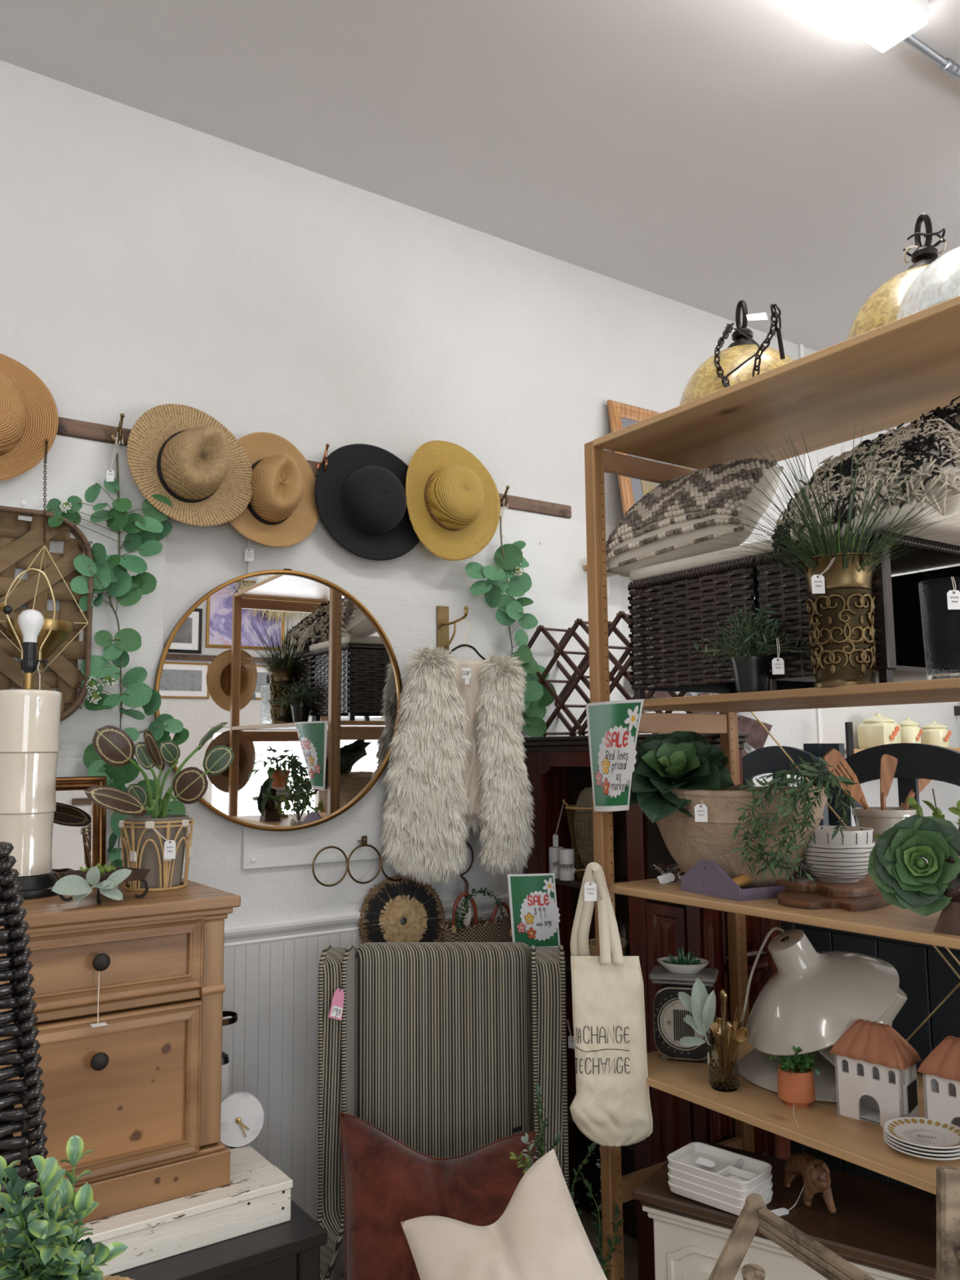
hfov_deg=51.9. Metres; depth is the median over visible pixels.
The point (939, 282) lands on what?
lampshade
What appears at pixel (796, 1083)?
potted plant
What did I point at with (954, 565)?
wall
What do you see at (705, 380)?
bowl
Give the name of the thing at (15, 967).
wicker chair
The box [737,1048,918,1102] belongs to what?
lampshade
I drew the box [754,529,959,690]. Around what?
wicker basket
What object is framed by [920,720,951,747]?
cookie jar
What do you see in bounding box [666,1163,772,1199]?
tray
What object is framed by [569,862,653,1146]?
tote bag
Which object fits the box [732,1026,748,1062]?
spoon
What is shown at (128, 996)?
base cabinet
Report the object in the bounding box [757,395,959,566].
cushion
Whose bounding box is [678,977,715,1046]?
sprig
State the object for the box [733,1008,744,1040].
fork
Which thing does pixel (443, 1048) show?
armchair
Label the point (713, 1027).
spoon
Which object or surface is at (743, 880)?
pestle
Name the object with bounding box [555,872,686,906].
shelf
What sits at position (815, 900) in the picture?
cutting board
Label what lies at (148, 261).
wall
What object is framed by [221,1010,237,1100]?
candle stand
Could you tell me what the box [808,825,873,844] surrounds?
bowl
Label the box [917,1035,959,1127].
house
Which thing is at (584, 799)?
cloth bundle
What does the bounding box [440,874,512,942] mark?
handbag
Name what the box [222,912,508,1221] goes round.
wainscoting
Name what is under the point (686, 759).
succulent
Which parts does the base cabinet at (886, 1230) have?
raised panel, cornice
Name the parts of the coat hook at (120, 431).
plate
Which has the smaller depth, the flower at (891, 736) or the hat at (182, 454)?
the hat at (182, 454)
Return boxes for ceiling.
[0,0,959,351]
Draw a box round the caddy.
[680,859,816,901]
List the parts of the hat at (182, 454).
crown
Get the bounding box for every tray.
[57,862,150,904]
[57,866,150,884]
[666,1142,772,1190]
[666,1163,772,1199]
[667,1171,773,1207]
[667,1179,773,1216]
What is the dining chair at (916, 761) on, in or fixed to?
on the floor
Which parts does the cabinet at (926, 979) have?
post, rail, panel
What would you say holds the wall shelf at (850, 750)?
attached to the wall at (148, 261)
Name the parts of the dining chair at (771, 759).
crest rail, post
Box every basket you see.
[0,505,97,724]
[552,799,616,879]
[588,937,625,955]
[627,556,815,699]
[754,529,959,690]
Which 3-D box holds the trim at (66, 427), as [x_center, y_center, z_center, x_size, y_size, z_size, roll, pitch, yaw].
[-1.147,-0.601,2.813,3.660,0.049,0.024,4,-8,-35]
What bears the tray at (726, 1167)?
on the tray at (718, 1187)
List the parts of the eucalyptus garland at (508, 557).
stem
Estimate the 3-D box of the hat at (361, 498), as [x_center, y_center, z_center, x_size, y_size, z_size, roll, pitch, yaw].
[-0.341,-0.466,3.263,0.424,0.402,0.118,4,-8,-33]
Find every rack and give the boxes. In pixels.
[311,835,474,886]
[527,610,694,737]
[584,295,959,1279]
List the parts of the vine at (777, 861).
stem, stem, stem, stem, stem, stem, stem, stem, stem, stem, stem, stem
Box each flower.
[516,922,525,933]
[524,913,533,924]
[527,927,535,938]
[595,770,601,785]
[601,758,609,773]
[602,778,609,794]
[889,734,894,740]
[893,729,897,736]
[895,725,899,732]
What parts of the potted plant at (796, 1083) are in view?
pot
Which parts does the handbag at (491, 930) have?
handle, handle, handle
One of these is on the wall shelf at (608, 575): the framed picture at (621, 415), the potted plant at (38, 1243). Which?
the framed picture at (621, 415)
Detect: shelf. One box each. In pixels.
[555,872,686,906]
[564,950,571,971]
[583,564,629,597]
[844,721,959,757]
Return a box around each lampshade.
[679,300,793,405]
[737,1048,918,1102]
[740,927,899,1055]
[818,987,907,1066]
[847,213,946,339]
[895,246,959,320]
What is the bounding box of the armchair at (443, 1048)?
[316,942,568,1279]
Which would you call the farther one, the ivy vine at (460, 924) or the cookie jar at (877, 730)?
the cookie jar at (877, 730)
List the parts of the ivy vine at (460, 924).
stem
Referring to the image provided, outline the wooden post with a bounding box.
[936,1165,959,1279]
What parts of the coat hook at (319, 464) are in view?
plate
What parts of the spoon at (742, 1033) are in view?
handle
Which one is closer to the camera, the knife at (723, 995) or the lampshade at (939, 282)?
the lampshade at (939, 282)
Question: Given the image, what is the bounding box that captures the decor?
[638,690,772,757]
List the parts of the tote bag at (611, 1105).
panel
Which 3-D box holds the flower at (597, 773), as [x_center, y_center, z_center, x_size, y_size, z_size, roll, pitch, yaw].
[0.307,0.358,2.554,0.013,0.040,0.040,4,-8,-35]
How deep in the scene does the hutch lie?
3.08 m
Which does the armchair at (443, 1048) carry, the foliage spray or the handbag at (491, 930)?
the foliage spray
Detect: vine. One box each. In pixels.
[453,887,504,928]
[730,751,859,887]
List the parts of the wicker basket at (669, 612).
leg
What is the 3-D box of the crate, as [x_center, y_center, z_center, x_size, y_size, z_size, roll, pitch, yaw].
[-1.082,1.271,2.174,1.148,0.088,0.654,4,-8,-35]
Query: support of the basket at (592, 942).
on the hutch
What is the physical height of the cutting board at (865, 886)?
0.018 m
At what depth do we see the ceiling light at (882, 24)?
2.57 m
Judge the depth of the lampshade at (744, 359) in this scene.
2.48 m
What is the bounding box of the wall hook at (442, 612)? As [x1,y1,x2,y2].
[436,605,468,652]
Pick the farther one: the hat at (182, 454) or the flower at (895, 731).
the flower at (895, 731)
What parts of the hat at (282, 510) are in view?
crown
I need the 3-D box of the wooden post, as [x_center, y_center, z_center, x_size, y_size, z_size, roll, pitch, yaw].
[0.868,1.274,1.292,0.526,0.990,0.456,4,-8,-35]
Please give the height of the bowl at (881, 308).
0.206 m
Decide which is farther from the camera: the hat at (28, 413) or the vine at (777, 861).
the hat at (28, 413)
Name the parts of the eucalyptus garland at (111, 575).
stem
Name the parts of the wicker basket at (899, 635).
leg, post, leg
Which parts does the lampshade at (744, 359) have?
hanging rod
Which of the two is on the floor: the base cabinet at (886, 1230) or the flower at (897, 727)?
the base cabinet at (886, 1230)
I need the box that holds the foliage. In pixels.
[872,788,959,869]
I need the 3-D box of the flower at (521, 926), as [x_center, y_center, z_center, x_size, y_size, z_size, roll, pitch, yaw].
[0.125,0.874,2.996,0.020,0.032,0.018,4,-8,-35]
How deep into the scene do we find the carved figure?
1.84 m
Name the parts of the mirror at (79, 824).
glass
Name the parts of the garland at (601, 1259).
stem, stem, stem, stem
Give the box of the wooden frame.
[707,1193,875,1279]
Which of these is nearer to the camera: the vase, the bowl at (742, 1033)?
the vase
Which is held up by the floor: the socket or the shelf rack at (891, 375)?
the shelf rack at (891, 375)
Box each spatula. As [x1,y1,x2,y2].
[822,747,870,809]
[880,754,897,810]
[902,778,931,809]
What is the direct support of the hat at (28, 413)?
hanging from the wall at (148, 261)
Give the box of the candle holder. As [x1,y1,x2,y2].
[650,863,683,883]
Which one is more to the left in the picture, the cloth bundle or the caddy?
the cloth bundle
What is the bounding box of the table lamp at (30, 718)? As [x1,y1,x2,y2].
[0,568,62,899]
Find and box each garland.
[46,431,189,866]
[465,497,556,737]
[567,1142,625,1278]
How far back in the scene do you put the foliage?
2.01 m
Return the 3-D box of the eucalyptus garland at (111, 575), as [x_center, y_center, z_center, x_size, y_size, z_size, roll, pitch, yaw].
[-1.005,0.021,2.749,0.398,1.248,0.119,4,-8,-35]
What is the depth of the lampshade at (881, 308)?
2.13 m
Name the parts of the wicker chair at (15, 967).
frame panel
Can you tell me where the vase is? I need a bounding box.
[918,576,959,679]
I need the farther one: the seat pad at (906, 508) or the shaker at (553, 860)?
the shaker at (553, 860)
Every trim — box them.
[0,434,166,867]
[56,417,571,518]
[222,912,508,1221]
[223,893,510,948]
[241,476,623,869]
[798,343,822,743]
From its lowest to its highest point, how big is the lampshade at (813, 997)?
0.269 m
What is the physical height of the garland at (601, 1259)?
0.621 m
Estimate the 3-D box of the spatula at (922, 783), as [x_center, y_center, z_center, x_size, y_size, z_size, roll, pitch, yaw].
[1.238,0.474,2.785,0.277,0.334,0.020,3,-7,-26]
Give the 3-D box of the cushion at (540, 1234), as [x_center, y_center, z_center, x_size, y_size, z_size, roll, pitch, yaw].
[0.067,1.286,2.042,0.462,0.367,0.188,0,-6,-4]
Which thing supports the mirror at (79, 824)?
on the base cabinet at (128, 996)
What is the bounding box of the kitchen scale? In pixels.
[648,965,718,1064]
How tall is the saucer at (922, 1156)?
0.016 m
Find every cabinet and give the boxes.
[0,878,240,1223]
[632,1138,936,1279]
[780,920,959,1190]
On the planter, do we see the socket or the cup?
the cup
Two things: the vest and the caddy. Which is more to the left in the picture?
the vest
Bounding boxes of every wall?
[0,60,959,925]
[949,508,959,706]
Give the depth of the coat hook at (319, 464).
3.20 m
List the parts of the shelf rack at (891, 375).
post, cross rail, cross rail, cross rail, post, brace rod, brace rod, brace rod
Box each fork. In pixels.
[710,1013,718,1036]
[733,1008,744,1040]
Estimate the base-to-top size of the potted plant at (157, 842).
0.408 m
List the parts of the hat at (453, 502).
crown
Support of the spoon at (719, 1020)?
in the tumbler
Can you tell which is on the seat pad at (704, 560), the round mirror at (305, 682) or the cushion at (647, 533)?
the cushion at (647, 533)
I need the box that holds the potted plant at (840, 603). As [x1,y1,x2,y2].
[672,419,959,687]
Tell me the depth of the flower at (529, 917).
3.00 m
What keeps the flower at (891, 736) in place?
on the cookie jar at (877, 730)
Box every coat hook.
[111,413,124,443]
[315,443,329,471]
[499,485,509,507]
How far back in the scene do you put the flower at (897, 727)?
4.64 m
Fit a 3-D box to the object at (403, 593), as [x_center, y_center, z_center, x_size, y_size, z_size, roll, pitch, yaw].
[-0.080,0.115,3.482,1.588,1.247,0.018,4,-8,-35]
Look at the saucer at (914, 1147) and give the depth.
1.91 m
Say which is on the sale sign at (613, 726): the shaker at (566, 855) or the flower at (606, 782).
the flower at (606, 782)
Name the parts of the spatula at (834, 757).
handle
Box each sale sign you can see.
[507,873,559,947]
[585,698,644,811]
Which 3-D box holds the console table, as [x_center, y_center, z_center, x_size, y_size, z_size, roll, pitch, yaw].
[-1.085,1.592,2.093,1.300,0.567,0.760,4,-8,-35]
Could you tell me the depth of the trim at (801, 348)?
4.75 m
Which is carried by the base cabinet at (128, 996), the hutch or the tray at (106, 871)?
the tray at (106, 871)
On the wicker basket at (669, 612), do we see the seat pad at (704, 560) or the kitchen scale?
the seat pad at (704, 560)
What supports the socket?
attached to the table lamp at (30, 718)
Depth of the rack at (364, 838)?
3.15 m
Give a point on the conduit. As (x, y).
(948, 66)
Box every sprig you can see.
[51,866,132,906]
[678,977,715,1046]
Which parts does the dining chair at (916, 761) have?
post, crest rail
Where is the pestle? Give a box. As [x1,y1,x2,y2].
[732,874,751,887]
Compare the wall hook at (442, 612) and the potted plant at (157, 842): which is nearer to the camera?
the potted plant at (157, 842)
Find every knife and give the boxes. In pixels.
[720,989,727,1037]
[724,1021,732,1043]
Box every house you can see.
[829,1018,921,1126]
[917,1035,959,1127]
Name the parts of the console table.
leg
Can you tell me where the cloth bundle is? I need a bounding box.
[573,786,593,868]
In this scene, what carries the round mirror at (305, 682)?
attached to the wall at (148, 261)
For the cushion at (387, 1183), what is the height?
0.448 m
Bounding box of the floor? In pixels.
[575,1207,638,1279]
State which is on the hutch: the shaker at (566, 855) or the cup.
the shaker at (566, 855)
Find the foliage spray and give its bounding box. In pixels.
[509,1083,561,1173]
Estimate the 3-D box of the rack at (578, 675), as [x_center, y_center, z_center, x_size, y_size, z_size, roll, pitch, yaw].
[0.432,0.126,3.402,0.172,0.407,0.772,4,-8,-35]
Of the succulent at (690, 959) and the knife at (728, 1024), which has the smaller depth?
the knife at (728, 1024)
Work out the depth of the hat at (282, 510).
3.04 m
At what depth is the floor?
3.24 m
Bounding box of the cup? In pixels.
[6,617,72,665]
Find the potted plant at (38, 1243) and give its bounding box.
[0,1134,133,1279]
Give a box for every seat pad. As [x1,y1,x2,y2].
[629,538,778,582]
[786,501,959,548]
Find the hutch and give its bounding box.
[520,733,791,1279]
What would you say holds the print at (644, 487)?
attached to the framed picture at (621, 415)
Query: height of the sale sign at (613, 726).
0.283 m
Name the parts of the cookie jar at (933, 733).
lid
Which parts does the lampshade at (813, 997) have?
cord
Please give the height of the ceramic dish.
0.026 m
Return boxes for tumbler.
[706,1029,739,1092]
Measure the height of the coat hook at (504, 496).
0.077 m
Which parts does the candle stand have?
ring dish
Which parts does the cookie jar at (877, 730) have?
lid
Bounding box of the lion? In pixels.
[770,1152,835,1216]
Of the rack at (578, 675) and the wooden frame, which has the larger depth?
the rack at (578, 675)
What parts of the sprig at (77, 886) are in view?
stem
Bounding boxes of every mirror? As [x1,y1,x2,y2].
[52,776,106,879]
[153,568,403,831]
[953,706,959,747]
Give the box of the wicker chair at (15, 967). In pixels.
[0,841,48,1279]
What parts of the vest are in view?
fur panel, fur panel, fur panel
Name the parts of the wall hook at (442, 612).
plate, arm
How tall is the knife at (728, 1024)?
0.150 m
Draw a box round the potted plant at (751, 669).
[690,603,810,693]
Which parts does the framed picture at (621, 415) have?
frame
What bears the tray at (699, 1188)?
on the tray at (681, 1191)
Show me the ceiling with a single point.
(709, 156)
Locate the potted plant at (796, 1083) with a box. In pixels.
[767,1045,820,1127]
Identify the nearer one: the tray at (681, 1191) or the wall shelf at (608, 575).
the tray at (681, 1191)
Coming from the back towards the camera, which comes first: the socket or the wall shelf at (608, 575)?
the wall shelf at (608, 575)
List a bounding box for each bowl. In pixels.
[656,785,827,888]
[679,344,793,405]
[735,1026,748,1043]
[803,841,875,882]
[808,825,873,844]
[847,263,929,339]
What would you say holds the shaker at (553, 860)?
on the hutch
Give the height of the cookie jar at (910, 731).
0.149 m
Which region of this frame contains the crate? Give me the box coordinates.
[76,1142,293,1275]
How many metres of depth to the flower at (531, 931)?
2.99 m
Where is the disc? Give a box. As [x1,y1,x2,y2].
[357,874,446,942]
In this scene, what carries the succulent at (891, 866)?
on the shelf rack at (891, 375)
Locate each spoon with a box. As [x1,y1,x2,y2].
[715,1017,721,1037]
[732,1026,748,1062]
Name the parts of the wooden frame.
post, turned knob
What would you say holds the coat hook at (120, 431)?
attached to the wall at (148, 261)
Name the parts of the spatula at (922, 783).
handle, blade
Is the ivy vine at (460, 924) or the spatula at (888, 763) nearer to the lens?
the spatula at (888, 763)
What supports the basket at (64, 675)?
attached to the wall at (148, 261)
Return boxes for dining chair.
[742,746,829,866]
[834,742,959,857]
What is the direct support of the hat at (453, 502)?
hanging from the wall at (148, 261)
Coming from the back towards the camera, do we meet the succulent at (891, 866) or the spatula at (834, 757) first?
the spatula at (834, 757)
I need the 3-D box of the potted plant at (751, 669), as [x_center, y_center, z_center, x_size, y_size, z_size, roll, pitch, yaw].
[0.626,0.018,2.289,0.290,0.214,0.300,0,-6,-4]
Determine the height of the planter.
0.690 m
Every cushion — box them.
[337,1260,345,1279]
[339,1111,536,1279]
[400,1148,607,1279]
[605,457,783,575]
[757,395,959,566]
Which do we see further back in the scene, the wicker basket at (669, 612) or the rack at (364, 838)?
the rack at (364, 838)
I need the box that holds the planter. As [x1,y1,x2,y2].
[0,438,88,672]
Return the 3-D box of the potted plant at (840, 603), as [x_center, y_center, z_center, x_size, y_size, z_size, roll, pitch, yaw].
[0.755,-0.177,2.113,0.716,0.558,0.643,-2,-7,11]
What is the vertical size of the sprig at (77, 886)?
0.086 m
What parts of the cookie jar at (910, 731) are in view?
lid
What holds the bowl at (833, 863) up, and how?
on the cutting board at (865, 886)
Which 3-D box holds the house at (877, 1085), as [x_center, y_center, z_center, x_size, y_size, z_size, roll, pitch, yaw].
[0.855,0.930,2.130,0.096,0.199,0.168,5,-9,-43]
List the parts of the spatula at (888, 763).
handle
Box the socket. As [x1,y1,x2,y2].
[20,641,48,673]
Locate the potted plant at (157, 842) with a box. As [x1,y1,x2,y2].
[83,722,234,891]
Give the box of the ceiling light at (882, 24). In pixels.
[804,0,928,52]
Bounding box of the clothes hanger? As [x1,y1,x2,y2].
[448,619,485,659]
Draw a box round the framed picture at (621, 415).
[606,399,698,515]
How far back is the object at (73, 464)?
2.81 m
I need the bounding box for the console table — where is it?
[110,1199,327,1279]
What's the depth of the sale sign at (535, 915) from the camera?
3.00 m
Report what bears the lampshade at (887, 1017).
on the shelf rack at (891, 375)
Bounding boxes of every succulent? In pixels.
[629,730,733,822]
[662,946,702,964]
[867,814,959,915]
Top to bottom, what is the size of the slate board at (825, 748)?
1.634 m
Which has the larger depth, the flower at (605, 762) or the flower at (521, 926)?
the flower at (521, 926)
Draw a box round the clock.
[220,1091,264,1148]
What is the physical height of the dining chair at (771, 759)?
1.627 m
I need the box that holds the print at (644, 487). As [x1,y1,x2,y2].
[636,456,698,496]
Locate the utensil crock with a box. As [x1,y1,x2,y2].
[851,806,919,859]
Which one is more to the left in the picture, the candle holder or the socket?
the socket
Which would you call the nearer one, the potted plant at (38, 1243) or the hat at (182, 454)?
the potted plant at (38, 1243)
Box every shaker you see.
[548,846,564,878]
[558,848,574,880]
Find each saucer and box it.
[883,1116,959,1149]
[883,1128,959,1152]
[883,1132,959,1156]
[883,1136,959,1159]
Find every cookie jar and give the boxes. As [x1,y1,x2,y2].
[857,712,901,748]
[897,717,922,743]
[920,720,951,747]
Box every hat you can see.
[0,353,57,480]
[126,404,253,526]
[228,431,319,561]
[315,444,419,560]
[405,440,500,560]
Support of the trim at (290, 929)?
attached to the wall at (148, 261)
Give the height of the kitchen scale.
0.213 m
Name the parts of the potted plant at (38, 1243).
stem, stem, stem, stem, stem, stem, stem, stem, stem, stem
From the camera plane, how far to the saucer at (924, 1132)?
1.97 m
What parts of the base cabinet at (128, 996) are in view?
panel, panel, knob, moulding, knob, moulding, drawer, rail, cornice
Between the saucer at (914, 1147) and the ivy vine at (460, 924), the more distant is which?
the ivy vine at (460, 924)
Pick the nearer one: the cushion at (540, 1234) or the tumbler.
the cushion at (540, 1234)
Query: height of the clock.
0.125 m
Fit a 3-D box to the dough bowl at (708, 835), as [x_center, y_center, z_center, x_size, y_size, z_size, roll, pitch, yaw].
[0.626,0.494,2.488,0.307,0.254,0.558,4,-8,-35]
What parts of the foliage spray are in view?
stem, stem, stem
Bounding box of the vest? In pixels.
[378,646,536,884]
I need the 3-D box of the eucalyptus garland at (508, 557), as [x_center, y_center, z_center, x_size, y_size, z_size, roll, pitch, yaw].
[0.111,-0.088,3.533,0.376,0.875,0.120,4,-8,-35]
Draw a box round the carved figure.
[933,849,959,936]
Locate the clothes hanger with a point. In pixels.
(464, 646)
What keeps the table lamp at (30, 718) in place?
on the base cabinet at (128, 996)
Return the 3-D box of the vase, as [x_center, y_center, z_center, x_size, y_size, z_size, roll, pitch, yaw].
[0.904,-0.020,1.885,0.094,0.192,0.126,0,-6,-8]
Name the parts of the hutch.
panel, panel, cornice, door, panel, raised panel, raised panel, raised panel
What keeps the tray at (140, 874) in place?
on the tray at (106, 871)
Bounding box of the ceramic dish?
[657,956,709,973]
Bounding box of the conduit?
[902,34,959,79]
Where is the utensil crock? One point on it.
(875, 818)
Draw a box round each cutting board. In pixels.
[775,873,880,897]
[777,889,891,911]

